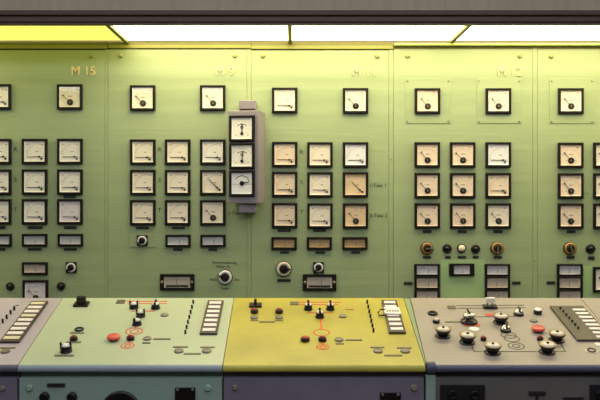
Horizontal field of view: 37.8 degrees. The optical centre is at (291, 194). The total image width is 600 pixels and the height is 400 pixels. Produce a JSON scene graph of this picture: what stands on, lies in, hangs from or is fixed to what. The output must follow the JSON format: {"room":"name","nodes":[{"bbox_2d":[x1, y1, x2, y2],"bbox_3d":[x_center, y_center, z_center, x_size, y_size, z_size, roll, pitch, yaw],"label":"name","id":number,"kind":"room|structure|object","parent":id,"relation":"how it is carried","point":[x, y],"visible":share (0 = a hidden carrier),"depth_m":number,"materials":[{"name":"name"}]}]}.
{"room":"power plant control room","nodes":[
{"label":"power plant control room","id":0,"kind":"room"},
{"bbox_2d":[0,40,599,44],"bbox_3d":[0.000,0.050,5.350,9.200,2.900,0.100,0,0,0],"label":"wall","id":1,"kind":"structure","parent":0,"point":[393,41],"depth_m":5.30,"materials":[{"name":"metal"}]},
{"bbox_3d":[0.000,1.550,1.400,9.200,0.100,8.000,0,0,0],"label":"floor","id":2,"kind":"structure","parent":0,"visible":0},
{"bbox_2d":[0,298,61,399],"bbox_3d":[-1.508,0.997,3.849,0.812,1.006,0.693,0,0,0],"label":"desk","id":3,"kind":"object","parent":2,"relation":"on","point":[22,320],"visible":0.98,"depth_m":3.82,"materials":[{"name":"purple paint"}]},
{"bbox_2d":[0,42,107,298],"bbox_3d":[-1.469,0.313,5.133,0.834,2.374,0.314,0,0,0],"label":"wall panel","id":4,"kind":"object","parent":2,"relation":"on","point":[33,70],"depth_m":5.00,"materials":[{"name":"green paint"}]},
{"bbox_2d":[0,84,10,109],"bbox_3d":[-1.674,-0.560,4.987,0.145,0.145,0.016,0,0,0],"label":"meter","id":5,"kind":"object","parent":4,"relation":"attached to","point":[5,89],"visible":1,"depth_m":4.99,"materials":[{"name":"brown"}]},
{"bbox_2d":[0,169,11,194],"bbox_3d":[-1.673,-0.074,4.987,0.145,0.145,0.016,0,0,0],"label":"meter","id":6,"kind":"object","parent":4,"relation":"attached to","point":[5,174],"visible":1,"depth_m":4.99,"materials":[{"name":"brown"}]},
{"bbox_2d":[0,139,11,163],"bbox_3d":[-1.673,-0.248,4.987,0.145,0.145,0.016,0,0,0],"label":"meter","id":7,"kind":"object","parent":4,"relation":"attached to","point":[5,144],"visible":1,"depth_m":4.99,"materials":[{"name":"brown"}]},
{"bbox_2d":[0,199,11,223],"bbox_3d":[-1.673,0.095,4.987,0.145,0.145,0.016,0,0,0],"label":"meter","id":8,"kind":"object","parent":4,"relation":"attached to","point":[5,204],"visible":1,"depth_m":4.99,"materials":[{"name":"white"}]},
{"bbox_2d":[0,234,11,246],"bbox_3d":[-1.671,0.257,4.989,0.146,0.073,0.016,0,0,0],"label":"meter","id":9,"kind":"object","parent":4,"relation":"attached to","point":[5,239],"visible":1,"depth_m":4.99,"materials":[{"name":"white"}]},
{"bbox_2d":[22,169,47,194],"bbox_3d":[-1.467,-0.074,4.987,0.145,0.145,0.016,0,0,0],"label":"meter","id":10,"kind":"object","parent":4,"relation":"attached to","point":[34,181],"visible":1,"depth_m":4.99,"materials":[{"name":"brown"}]},
{"bbox_2d":[22,139,47,163],"bbox_3d":[-1.467,-0.248,4.987,0.145,0.145,0.016,0,0,0],"label":"meter","id":11,"kind":"object","parent":4,"relation":"attached to","point":[34,151],"visible":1,"depth_m":4.99,"materials":[{"name":"brown"}]},
{"bbox_2d":[22,199,47,223],"bbox_3d":[-1.467,0.095,4.987,0.145,0.145,0.016,0,0,0],"label":"meter","id":12,"kind":"object","parent":4,"relation":"attached to","point":[34,211],"visible":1,"depth_m":4.99,"materials":[{"name":"brown"}]},
{"bbox_2d":[22,280,47,297],"bbox_3d":[-1.463,0.557,4.987,0.145,0.145,0.016,0,0,0],"label":"meter","id":13,"kind":"object","parent":4,"relation":"attached to","point":[30,288],"visible":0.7,"depth_m":4.99,"materials":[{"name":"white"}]},
{"bbox_2d":[22,262,47,274],"bbox_3d":[-1.466,0.419,4.989,0.146,0.073,0.016,0,0,0],"label":"meter","id":14,"kind":"object","parent":4,"relation":"attached to","point":[28,268],"visible":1,"depth_m":4.99,"materials":[{"name":"brown"}]},
{"bbox_2d":[22,234,47,246],"bbox_3d":[-1.467,0.257,4.989,0.143,0.073,0.016,0,0,0],"label":"meter","id":15,"kind":"object","parent":4,"relation":"attached to","point":[28,240],"visible":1,"depth_m":4.99,"materials":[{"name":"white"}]},
{"bbox_2d":[57,84,82,109],"bbox_3d":[-1.267,-0.559,4.987,0.145,0.145,0.016,0,0,0],"label":"meter","id":16,"kind":"object","parent":4,"relation":"attached to","point":[69,96],"visible":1,"depth_m":4.99,"materials":[{"name":"brown"}]},
{"bbox_2d":[57,169,82,194],"bbox_3d":[-1.266,-0.074,4.987,0.145,0.145,0.016,0,0,0],"label":"meter","id":17,"kind":"object","parent":4,"relation":"attached to","point":[69,181],"visible":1,"depth_m":4.99,"materials":[{"name":"brown"}]},
{"bbox_2d":[57,139,82,163],"bbox_3d":[-1.266,-0.248,4.987,0.145,0.145,0.016,0,0,0],"label":"meter","id":18,"kind":"object","parent":4,"relation":"attached to","point":[69,151],"visible":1,"depth_m":4.99,"materials":[{"name":"brown"}]},
{"bbox_2d":[57,199,82,223],"bbox_3d":[-1.266,0.095,4.987,0.145,0.145,0.016,0,0,0],"label":"meter","id":19,"kind":"object","parent":4,"relation":"attached to","point":[69,211],"visible":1,"depth_m":4.99,"materials":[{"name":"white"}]},
{"bbox_2d":[58,234,82,246],"bbox_3d":[-1.264,0.257,4.989,0.143,0.073,0.016,0,0,0],"label":"meter","id":20,"kind":"object","parent":4,"relation":"attached to","point":[64,240],"visible":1,"depth_m":4.99,"materials":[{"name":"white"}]},
{"bbox_2d":[66,262,76,272],"bbox_3d":[-1.260,0.413,4.982,0.062,0.062,0.034,0,0,0],"label":"switch","id":21,"kind":"object","parent":4,"relation":"attached to","point":[71,267],"visible":1,"depth_m":4.98,"materials":[{"name":"plastic"}]},
{"bbox_2d":[18,296,233,399],"bbox_3d":[-0.689,0.987,3.844,0.819,1.026,0.702,0,0,0],"label":"desk","id":22,"kind":"object","parent":2,"relation":"on","point":[88,348],"visible":1,"depth_m":3.63,"materials":[{"name":"green paint"}]},
{"bbox_2d":[73,296,89,306],"bbox_3d":[-0.989,0.498,4.110,0.068,0.050,0.052,0,0,0],"label":"switch","id":23,"kind":"object","parent":22,"relation":"attached to","point":[80,301],"depth_m":4.09,"materials":[{"name":"black plastic"}]},
{"bbox_2d":[116,300,125,303],"bbox_3d":[-0.811,0.506,4.146,0.040,0.003,0.042,0,15,0],"label":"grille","id":24,"kind":"object","parent":22,"relation":"attached to","point":[117,301],"depth_m":4.14,"materials":[{"name":"brown metal"}]},
{"bbox_2d":[108,42,250,297],"bbox_3d":[-0.642,0.313,5.138,0.819,2.374,0.304,0,0,0],"label":"wall panel","id":25,"kind":"object","parent":2,"relation":"on","point":[177,70],"visible":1,"depth_m":5.00,"materials":[{"name":"green paint"}]},
{"bbox_2d":[137,235,147,245],"bbox_3d":[-0.854,0.260,4.978,0.062,0.062,0.034,0,0,0],"label":"switch","id":26,"kind":"object","parent":25,"relation":"attached to","point":[142,240],"visible":1,"depth_m":4.98,"materials":[{"name":"black plastic"}]},
{"bbox_2d":[130,85,155,110],"bbox_3d":[-0.851,-0.553,4.987,0.145,0.145,0.016,0,0,0],"label":"meter","id":27,"kind":"object","parent":25,"relation":"attached to","point":[142,97],"visible":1,"depth_m":4.99,"materials":[{"name":"brown"}]},
{"bbox_2d":[130,139,155,164],"bbox_3d":[-0.850,-0.245,4.987,0.145,0.145,0.016,0,0,0],"label":"meter","id":28,"kind":"object","parent":25,"relation":"attached to","point":[142,151],"visible":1,"depth_m":4.99,"materials":[{"name":"brown"}]},
{"bbox_2d":[130,170,155,194],"bbox_3d":[-0.850,-0.072,4.987,0.145,0.145,0.016,0,0,0],"label":"meter","id":29,"kind":"object","parent":25,"relation":"attached to","point":[142,182],"visible":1,"depth_m":4.99,"materials":[{"name":"brown"}]},
{"bbox_2d":[130,200,155,224],"bbox_3d":[-0.850,0.100,4.987,0.145,0.145,0.016,0,0,0],"label":"meter","id":30,"kind":"object","parent":25,"relation":"attached to","point":[142,212],"visible":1,"depth_m":4.99,"materials":[{"name":"brown"}]},
{"bbox_2d":[160,274,194,289],"bbox_3d":[-0.654,0.496,4.986,0.196,0.093,0.022,0,0,0],"label":"meter","id":31,"kind":"object","parent":25,"relation":"attached to","point":[167,281],"visible":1,"depth_m":4.99,"materials":[{"name":"brown"}]},
{"bbox_2d":[165,139,190,164],"bbox_3d":[-0.652,-0.245,4.987,0.145,0.145,0.016,0,0,0],"label":"meter","id":32,"kind":"object","parent":25,"relation":"attached to","point":[177,151],"visible":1,"depth_m":4.99,"materials":[{"name":"brown"}]},
{"bbox_2d":[165,170,190,194],"bbox_3d":[-0.652,-0.072,4.987,0.145,0.145,0.016,0,0,0],"label":"meter","id":33,"kind":"object","parent":25,"relation":"attached to","point":[177,182],"visible":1,"depth_m":4.99,"materials":[{"name":"brown"}]},
{"bbox_2d":[165,200,190,224],"bbox_3d":[-0.652,0.100,4.987,0.145,0.145,0.016,0,0,0],"label":"meter","id":34,"kind":"object","parent":25,"relation":"attached to","point":[177,212],"visible":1,"depth_m":4.99,"materials":[{"name":"brown"}]},
{"bbox_2d":[165,234,190,246],"bbox_3d":[-0.650,0.261,4.989,0.143,0.072,0.016,0,0,0],"label":"meter","id":35,"kind":"object","parent":25,"relation":"attached to","point":[171,240],"visible":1,"depth_m":4.99,"materials":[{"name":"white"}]},
{"bbox_2d":[200,85,225,110],"bbox_3d":[-0.452,-0.553,4.987,0.145,0.145,0.016,0,0,0],"label":"meter","id":36,"kind":"object","parent":25,"relation":"attached to","point":[212,97],"visible":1,"depth_m":4.99,"materials":[{"name":"brown"}]},
{"bbox_2d":[200,139,225,164],"bbox_3d":[-0.452,-0.245,4.987,0.145,0.145,0.016,0,0,0],"label":"meter","id":37,"kind":"object","parent":25,"relation":"attached to","point":[212,151],"visible":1,"depth_m":4.99,"materials":[{"name":"brown"}]},
{"bbox_2d":[200,170,225,194],"bbox_3d":[-0.452,-0.072,4.987,0.145,0.145,0.016,0,0,0],"label":"meter","id":38,"kind":"object","parent":25,"relation":"attached to","point":[212,182],"visible":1,"depth_m":4.99,"materials":[{"name":"brown"}]},
{"bbox_2d":[200,200,225,224],"bbox_3d":[-0.452,0.100,4.987,0.145,0.145,0.016,0,0,0],"label":"meter","id":39,"kind":"object","parent":25,"relation":"attached to","point":[212,212],"visible":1,"depth_m":4.99,"materials":[{"name":"brown"}]},
{"bbox_2d":[200,234,225,246],"bbox_3d":[-0.451,0.261,4.989,0.143,0.072,0.016,0,0,0],"label":"meter","id":40,"kind":"object","parent":25,"relation":"attached to","point":[206,240],"visible":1,"depth_m":4.99,"materials":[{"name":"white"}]},
{"bbox_2d":[218,269,232,284],"bbox_3d":[-0.381,0.468,4.979,0.086,0.086,0.040,0,0,0],"label":"switch","id":41,"kind":"object","parent":25,"relation":"attached to","point":[225,276],"visible":1,"depth_m":4.98,"materials":[{"name":"white plastic"}]},
{"bbox_2d":[251,42,392,297],"bbox_3d":[0.174,0.313,5.138,0.813,2.374,0.304,0,0,0],"label":"wall panel","id":42,"kind":"object","parent":2,"relation":"on","point":[319,71],"visible":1,"depth_m":5.00,"materials":[{"name":"green paint"}]},
{"bbox_2d":[228,100,264,212],"bbox_3d":[-0.253,-0.214,4.915,0.178,0.625,0.186,0,0,13],"label":"meter box","id":43,"kind":"object","parent":42,"relation":"attached to","point":[246,126],"visible":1,"depth_m":4.84,"materials":[{"name":"grey paint"}]},
{"bbox_2d":[271,237,296,249],"bbox_3d":[-0.045,0.276,4.989,0.145,0.073,0.016,0,0,0],"label":"meter","id":44,"kind":"object","parent":42,"relation":"attached to","point":[277,243],"visible":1,"depth_m":4.99,"materials":[{"name":"brown plastic"}]},
{"bbox_2d":[276,261,291,276],"bbox_3d":[-0.047,0.421,4.979,0.090,0.090,0.040,0,0,0],"label":"switch","id":45,"kind":"object","parent":42,"relation":"attached to","point":[283,268],"visible":1,"depth_m":4.98,"materials":[{"name":"white plastic"}]},
{"bbox_2d":[272,88,296,112],"bbox_3d":[-0.042,-0.540,4.987,0.145,0.145,0.016,0,0,0],"label":"meter","id":46,"kind":"object","parent":42,"relation":"attached to","point":[284,100],"visible":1,"depth_m":4.99,"materials":[{"name":"brown"}]},
{"bbox_2d":[272,142,296,166],"bbox_3d":[-0.042,-0.231,4.987,0.145,0.145,0.016,0,0,0],"label":"meter","id":47,"kind":"object","parent":42,"relation":"attached to","point":[284,154],"visible":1,"depth_m":4.99,"materials":[{"name":"brown"}]},
{"bbox_2d":[272,172,296,196],"bbox_3d":[-0.042,-0.061,4.987,0.145,0.145,0.016,0,0,0],"label":"meter","id":48,"kind":"object","parent":42,"relation":"attached to","point":[284,184],"visible":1,"depth_m":4.99,"materials":[{"name":"brown plastic"}]},
{"bbox_2d":[272,203,296,227],"bbox_3d":[-0.042,0.116,4.987,0.145,0.145,0.016,0,0,0],"label":"meter","id":49,"kind":"object","parent":42,"relation":"attached to","point":[284,215],"visible":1,"depth_m":4.99,"materials":[{"name":"brown"}]},
{"bbox_2d":[313,262,323,272],"bbox_3d":[0.151,0.413,4.982,0.062,0.062,0.034,0,0,0],"label":"switch","id":50,"kind":"object","parent":42,"relation":"attached to","point":[318,267],"visible":1,"depth_m":4.98,"materials":[{"name":"black plastic"}]},
{"bbox_2d":[303,274,335,290],"bbox_3d":[0.157,0.498,4.986,0.191,0.094,0.022,0,0,0],"label":"meter","id":51,"kind":"object","parent":42,"relation":"attached to","point":[311,282],"visible":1,"depth_m":4.98,"materials":[{"name":"brown"}]},
{"bbox_2d":[307,237,331,249],"bbox_3d":[0.156,0.276,4.989,0.143,0.073,0.016,0,0,0],"label":"meter","id":52,"kind":"object","parent":42,"relation":"attached to","point":[313,243],"visible":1,"depth_m":4.99,"materials":[{"name":"brown plastic"}]},
{"bbox_2d":[307,142,332,167],"bbox_3d":[0.159,-0.229,4.987,0.145,0.145,0.016,0,0,0],"label":"meter","id":53,"kind":"object","parent":42,"relation":"attached to","point":[319,154],"visible":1,"depth_m":4.99,"materials":[{"name":"brown"}]},
{"bbox_2d":[307,203,332,228],"bbox_3d":[0.159,0.118,4.987,0.145,0.145,0.016,0,0,0],"label":"meter","id":54,"kind":"object","parent":42,"relation":"attached to","point":[319,215],"visible":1,"depth_m":4.99,"materials":[{"name":"brown"}]},
{"bbox_2d":[307,172,332,196],"bbox_3d":[0.159,-0.059,4.987,0.145,0.145,0.016,0,0,0],"label":"meter","id":55,"kind":"object","parent":42,"relation":"attached to","point":[319,184],"visible":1,"depth_m":4.99,"materials":[{"name":"brown"}]},
{"bbox_2d":[342,237,367,249],"bbox_3d":[0.359,0.276,4.989,0.143,0.073,0.016,0,0,0],"label":"meter","id":56,"kind":"object","parent":42,"relation":"attached to","point":[348,243],"visible":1,"depth_m":4.99,"materials":[{"name":"brown"}]},
{"bbox_2d":[343,88,367,113],"bbox_3d":[0.362,-0.537,4.987,0.145,0.145,0.016,0,0,0],"label":"meter","id":57,"kind":"object","parent":42,"relation":"attached to","point":[355,100],"visible":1,"depth_m":4.99,"materials":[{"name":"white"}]},
{"bbox_2d":[343,142,367,167],"bbox_3d":[0.362,-0.229,4.987,0.145,0.145,0.016,0,0,0],"label":"meter","id":58,"kind":"object","parent":42,"relation":"attached to","point":[355,154],"visible":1,"depth_m":4.99,"materials":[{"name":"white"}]},
{"bbox_2d":[343,203,367,228],"bbox_3d":[0.362,0.118,4.987,0.145,0.145,0.016,0,0,0],"label":"meter","id":59,"kind":"object","parent":42,"relation":"attached to","point":[355,215],"visible":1,"depth_m":4.99,"materials":[{"name":"brown plastic"}]},
{"bbox_2d":[343,172,367,196],"bbox_3d":[0.362,-0.059,4.987,0.145,0.145,0.016,0,0,0],"label":"meter","id":60,"kind":"object","parent":42,"relation":"attached to","point":[355,184],"visible":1,"depth_m":4.99,"materials":[{"name":"brown plastic"}]},
{"bbox_2d":[223,298,424,399],"bbox_3d":[0.128,0.992,3.849,0.810,1.016,0.693,0,0,0],"label":"desk","id":61,"kind":"object","parent":2,"relation":"on","point":[277,348],"visible":1,"depth_m":3.65,"materials":[{"name":"yellow paint"}]},
{"bbox_2d":[249,299,261,307],"bbox_3d":[-0.171,0.505,4.098,0.058,0.041,0.044,0,0,0],"label":"switch","id":62,"kind":"object","parent":61,"relation":"attached to","point":[255,304],"depth_m":4.09,"materials":[{"name":"black plastic"}]},
{"bbox_2d":[377,307,400,315],"bbox_3d":[0.443,0.534,4.004,0.108,0.034,0.077,0,0,0],"label":"tag","id":63,"kind":"object","parent":61,"relation":"on","point":[387,310],"visible":1,"depth_m":3.99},
{"bbox_2d":[393,46,536,298],"bbox_3d":[0.992,0.318,5.133,0.822,2.363,0.314,0,0,0],"label":"wall panel","id":64,"kind":"object","parent":2,"relation":"on","point":[462,75],"depth_m":5.00,"materials":[{"name":"green paint"}]},
{"bbox_2d":[414,142,439,167],"bbox_3d":[0.771,-0.229,4.987,0.145,0.145,0.016,0,0,0],"label":"meter","id":65,"kind":"object","parent":64,"relation":"attached to","point":[426,154],"visible":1,"depth_m":4.99,"materials":[{"name":"brown plastic"}]},
{"bbox_2d":[414,203,439,228],"bbox_3d":[0.771,0.118,4.987,0.145,0.145,0.016,0,0,0],"label":"meter","id":66,"kind":"object","parent":64,"relation":"attached to","point":[426,215],"visible":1,"depth_m":4.99,"materials":[{"name":"brown"}]},
{"bbox_2d":[414,173,439,197],"bbox_3d":[0.771,-0.055,4.987,0.145,0.145,0.016,0,0,0],"label":"meter","id":67,"kind":"object","parent":64,"relation":"attached to","point":[426,185],"visible":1,"depth_m":4.99,"materials":[{"name":"brown plastic"}]},
{"bbox_2d":[414,289,439,297],"bbox_3d":[0.770,0.574,4.989,0.145,0.071,0.016,0,0,0],"label":"meter","id":68,"kind":"object","parent":64,"relation":"attached to","point":[418,293],"visible":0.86,"depth_m":4.99,"materials":[{"name":"brown"}]},
{"bbox_2d":[420,242,433,254],"bbox_3d":[0.770,0.304,4.979,0.074,0.074,0.040,0,0,0],"label":"switch","id":69,"kind":"object","parent":64,"relation":"attached to","point":[426,248],"visible":1,"depth_m":4.98,"materials":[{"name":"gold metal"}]},
{"bbox_2d":[414,276,439,288],"bbox_3d":[0.770,0.500,4.989,0.145,0.074,0.016,0,0,0],"label":"meter","id":70,"kind":"object","parent":64,"relation":"attached to","point":[420,282],"visible":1,"depth_m":4.99,"materials":[{"name":"brown"}]},
{"bbox_2d":[414,264,439,275],"bbox_3d":[0.770,0.427,4.989,0.145,0.069,0.016,0,0,0],"label":"meter","id":71,"kind":"object","parent":64,"relation":"attached to","point":[419,269],"visible":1,"depth_m":4.99,"materials":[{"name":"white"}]},
{"bbox_2d":[415,88,439,113],"bbox_3d":[0.772,-0.536,4.987,0.145,0.145,0.016,0,0,0],"label":"meter","id":72,"kind":"object","parent":64,"relation":"attached to","point":[427,100],"visible":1,"depth_m":4.99,"materials":[{"name":"brown"}]},
{"bbox_2d":[449,263,473,275],"bbox_3d":[0.968,0.426,4.989,0.142,0.071,0.016,0,0,0],"label":"meter","id":73,"kind":"object","parent":64,"relation":"attached to","point":[455,269],"visible":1,"depth_m":4.99,"materials":[{"name":"brown"}]},
{"bbox_2d":[457,244,465,252],"bbox_3d":[0.968,0.304,4.985,0.052,0.052,0.029,0,0,0],"label":"lamp","id":74,"kind":"object","parent":64,"relation":"attached to","point":[461,248],"visible":1,"depth_m":4.98,"materials":[{"name":"white glass"}]},
{"bbox_2d":[450,142,475,167],"bbox_3d":[0.973,-0.229,4.987,0.145,0.145,0.016,0,0,0],"label":"meter","id":75,"kind":"object","parent":64,"relation":"attached to","point":[462,154],"visible":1,"depth_m":4.99,"materials":[{"name":"brown"}]},
{"bbox_2d":[450,203,475,228],"bbox_3d":[0.973,0.118,4.987,0.145,0.145,0.016,0,0,0],"label":"meter","id":76,"kind":"object","parent":64,"relation":"attached to","point":[462,215],"visible":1,"depth_m":4.99,"materials":[{"name":"brown plastic"}]},
{"bbox_2d":[450,173,475,197],"bbox_3d":[0.973,-0.055,4.987,0.145,0.145,0.016,0,0,0],"label":"meter","id":77,"kind":"object","parent":64,"relation":"attached to","point":[462,185],"visible":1,"depth_m":4.99,"materials":[{"name":"brown"}]},
{"bbox_2d":[393,43,599,46],"bbox_3d":[1.591,-0.857,5.000,2.018,0.015,0.060,0,0,0],"label":"trim","id":78,"kind":"structure","parent":64,"relation":"attached to","point":[395,44],"depth_m":4.97,"materials":[{"name":"paint"}]},
{"bbox_2d":[490,242,503,254],"bbox_3d":[1.170,0.304,4.979,0.074,0.074,0.040,0,0,0],"label":"switch","id":79,"kind":"object","parent":64,"relation":"attached to","point":[496,248],"visible":1,"depth_m":4.98,"materials":[{"name":"gold metal"}]},
{"bbox_2d":[485,289,509,297],"bbox_3d":[1.171,0.574,4.989,0.143,0.071,0.016,0,0,0],"label":"meter","id":80,"kind":"object","parent":64,"relation":"attached to","point":[497,293],"visible":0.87,"depth_m":4.99,"materials":[{"name":"brown"}]},
{"bbox_2d":[485,276,509,288],"bbox_3d":[1.171,0.500,4.989,0.143,0.074,0.016,0,0,0],"label":"meter","id":81,"kind":"object","parent":64,"relation":"attached to","point":[491,282],"visible":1,"depth_m":4.99,"materials":[{"name":"brown"}]},
{"bbox_2d":[485,264,509,275],"bbox_3d":[1.171,0.427,4.989,0.143,0.069,0.016,0,0,0],"label":"meter","id":82,"kind":"object","parent":64,"relation":"attached to","point":[490,269],"visible":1,"depth_m":4.99,"materials":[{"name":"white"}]},
{"bbox_2d":[485,88,510,113],"bbox_3d":[1.176,-0.536,4.987,0.145,0.145,0.016,0,0,0],"label":"meter","id":83,"kind":"object","parent":64,"relation":"attached to","point":[497,100],"visible":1,"depth_m":4.99,"materials":[{"name":"brown"}]},
{"bbox_2d":[485,142,510,167],"bbox_3d":[1.176,-0.229,4.987,0.145,0.145,0.016,0,0,0],"label":"meter","id":84,"kind":"object","parent":64,"relation":"attached to","point":[497,154],"visible":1,"depth_m":4.99,"materials":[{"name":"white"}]},
{"bbox_2d":[485,203,510,228],"bbox_3d":[1.176,0.118,4.987,0.145,0.145,0.016,0,0,0],"label":"meter","id":85,"kind":"object","parent":64,"relation":"attached to","point":[497,215],"visible":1,"depth_m":4.99,"materials":[{"name":"brown"}]},
{"bbox_2d":[485,173,510,197],"bbox_3d":[1.176,-0.055,4.987,0.145,0.145,0.016,0,0,0],"label":"meter","id":86,"kind":"object","parent":64,"relation":"attached to","point":[497,185],"visible":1,"depth_m":4.99,"materials":[{"name":"brown"}]},
{"bbox_2d":[404,298,599,399],"bbox_3d":[0.959,0.997,3.844,0.845,1.006,0.702,0,0,0],"label":"desk","id":87,"kind":"object","parent":2,"relation":"on","point":[523,348],"visible":1,"depth_m":3.65,"materials":[{"name":"grey paint"}]},
{"bbox_2d":[447,305,455,308],"bbox_3d":[0.744,0.524,4.081,0.038,0.003,0.038,0,15,0],"label":"label plate","id":88,"kind":"object","parent":87,"relation":"attached to","point":[448,306],"depth_m":4.08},
{"bbox_2d":[448,390,456,399],"bbox_3d":[0.643,0.801,3.501,0.036,0.036,0.012,0,0,0],"label":"switch","id":89,"kind":"object","parent":87,"relation":"attached to","point":[452,394],"depth_m":3.50,"materials":[{"name":"black plastic"}]},
{"bbox_2d":[470,390,478,399],"bbox_3d":[0.731,0.801,3.501,0.036,0.036,0.012,0,0,0],"label":"switch","id":90,"kind":"object","parent":87,"relation":"attached to","point":[474,394],"depth_m":3.50,"materials":[{"name":"black plastic"}]},
{"bbox_2d":[482,297,497,308],"bbox_3d":[0.923,0.502,4.079,0.064,0.052,0.040,0,0,0],"label":"stand","id":91,"kind":"object","parent":87,"relation":"on","point":[487,299],"visible":1,"depth_m":4.07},
{"bbox_2d":[537,47,599,297],"bbox_3d":[1.813,0.318,5.133,0.820,2.363,0.314,0,0,0],"label":"wall panel","id":92,"kind":"object","parent":2,"relation":"on","point":[557,67],"depth_m":5.00,"materials":[{"name":"green paint"}]},
{"bbox_2d":[557,289,582,297],"bbox_3d":[1.584,0.574,4.989,0.145,0.071,0.016,0,0,0],"label":"meter","id":93,"kind":"object","parent":92,"relation":"attached to","point":[561,293],"visible":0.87,"depth_m":4.99,"materials":[{"name":"brown"}]},
{"bbox_2d":[563,242,576,254],"bbox_3d":[1.586,0.305,4.979,0.074,0.074,0.040,0,0,0],"label":"switch","id":94,"kind":"object","parent":92,"relation":"attached to","point":[569,248],"visible":1,"depth_m":4.98,"materials":[{"name":"gold metal"}]},
{"bbox_2d":[557,276,582,288],"bbox_3d":[1.584,0.500,4.989,0.145,0.074,0.016,0,0,0],"label":"meter","id":95,"kind":"object","parent":92,"relation":"attached to","point":[563,282],"visible":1,"depth_m":4.99,"materials":[{"name":"brown"}]},
{"bbox_2d":[557,264,582,275],"bbox_3d":[1.584,0.427,4.989,0.145,0.069,0.016,0,0,0],"label":"meter","id":96,"kind":"object","parent":92,"relation":"attached to","point":[562,269],"visible":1,"depth_m":4.99,"materials":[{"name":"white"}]},
{"bbox_2d":[558,88,583,113],"bbox_3d":[1.590,-0.536,4.987,0.145,0.145,0.016,0,0,0],"label":"meter","id":97,"kind":"object","parent":92,"relation":"attached to","point":[570,100],"visible":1,"depth_m":4.99,"materials":[{"name":"brown"}]},
{"bbox_2d":[558,142,583,167],"bbox_3d":[1.589,-0.227,4.987,0.145,0.145,0.016,0,0,0],"label":"meter","id":98,"kind":"object","parent":92,"relation":"attached to","point":[570,154],"visible":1,"depth_m":4.99,"materials":[{"name":"brown"}]},
{"bbox_2d":[558,173,583,198],"bbox_3d":[1.589,-0.052,4.987,0.145,0.145,0.016,0,0,0],"label":"meter","id":99,"kind":"object","parent":92,"relation":"attached to","point":[570,185],"visible":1,"depth_m":4.99,"materials":[{"name":"brown"}]},
{"bbox_2d":[558,203,583,228],"bbox_3d":[1.589,0.119,4.987,0.145,0.145,0.016,0,0,0],"label":"meter","id":100,"kind":"object","parent":92,"relation":"attached to","point":[570,215],"visible":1,"depth_m":4.99,"materials":[{"name":"brown plastic"}]},
{"bbox_2d":[593,173,599,198],"bbox_3d":[1.790,-0.052,4.987,0.145,0.145,0.016,0,0,0],"label":"meter","id":101,"kind":"object","parent":92,"relation":"attached to","point":[596,176],"visible":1,"depth_m":4.99,"materials":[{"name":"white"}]},
{"bbox_2d":[593,203,599,228],"bbox_3d":[1.790,0.119,4.987,0.145,0.145,0.016,0,0,0],"label":"meter","id":102,"kind":"object","parent":92,"relation":"attached to","point":[596,206],"visible":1,"depth_m":4.99,"materials":[{"name":"brown plastic"}]},
{"bbox_2d":[593,142,599,167],"bbox_3d":[1.790,-0.227,4.987,0.145,0.145,0.016,0,0,0],"label":"meter","id":103,"kind":"object","parent":92,"relation":"attached to","point":[596,145],"visible":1,"depth_m":4.99,"materials":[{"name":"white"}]},
{"bbox_2d":[593,267,599,291],"bbox_3d":[1.789,0.481,4.987,0.145,0.145,0.016,0,0,0],"label":"meter","id":104,"kind":"object","parent":92,"relation":"attached to","point":[596,270],"visible":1,"depth_m":4.98,"materials":[{"name":"brown"}]},
{"bbox_2d":[581,298,599,320],"bbox_3d":[1.790,0.997,3.849,0.812,1.006,0.693,0,0,0],"label":"desk","id":105,"kind":"object","parent":2,"relation":"on","point":[593,304],"visible":0.25,"depth_m":4.12,"materials":[{"name":"grey paint"}]},
{"bbox_3d":[-4.650,0.050,1.400,0.100,2.900,8.000,0,0,0],"label":"wall","id":106,"kind":"structure","parent":0,"visible":0},
{"bbox_2d":[0,26,128,43],"bbox_3d":[-1.401,-0.877,4.664,0.937,0.026,0.664,0,0,0],"label":"ceiling light","id":107,"kind":"object","parent":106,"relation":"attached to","point":[6,32],"visible":0.56,"depth_m":4.78,"materials":[{"name":"yellow plastic"}]},
{"bbox_2d":[114,26,291,43],"bbox_3d":[-0.469,-0.877,4.664,0.937,0.026,0.664,0,0,0],"label":"ceiling light","id":108,"kind":"object","parent":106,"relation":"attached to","point":[130,32],"visible":0.56,"depth_m":4.75,"materials":[{"name":"white plastic"}]},
{"bbox_2d":[0,10,599,25],"bbox_3d":[0.000,-0.869,4.298,9.200,0.064,0.065,0,0,0],"label":"ceiling beam","id":109,"kind":"structure","parent":106,"relation":"attached to","point":[7,17],"depth_m":4.28,"materials":[{"name":"black metal"}]},
{"bbox_2d":[292,26,470,42],"bbox_3d":[0.458,-0.877,4.664,0.925,0.026,0.664,0,0,0],"label":"ceiling light","id":110,"kind":"object","parent":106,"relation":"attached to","point":[451,33],"visible":0.54,"depth_m":4.75,"materials":[{"name":"white plastic"}]},
{"bbox_2d":[457,26,599,39],"bbox_3d":[1.381,-0.877,4.664,0.931,0.026,0.664,0,0,0],"label":"ceiling light","id":111,"kind":"object","parent":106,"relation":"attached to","point":[474,32],"visible":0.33,"depth_m":4.78,"materials":[{"name":"white plastic"}]},
{"bbox_3d":[0.000,-1.450,1.400,9.200,0.100,8.000,0,0,0],"label":"ceiling","id":112,"kind":"structure","parent":0,"visible":0},
{"bbox_2d":[0,0,599,9],"bbox_3d":[0.000,-1.148,4.310,9.200,0.503,0.040,0,0,0],"label":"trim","id":113,"kind":"structure","parent":112,"relation":"attached to","point":[4,4],"depth_m":4.29,"materials":[{"name":"black metal"}]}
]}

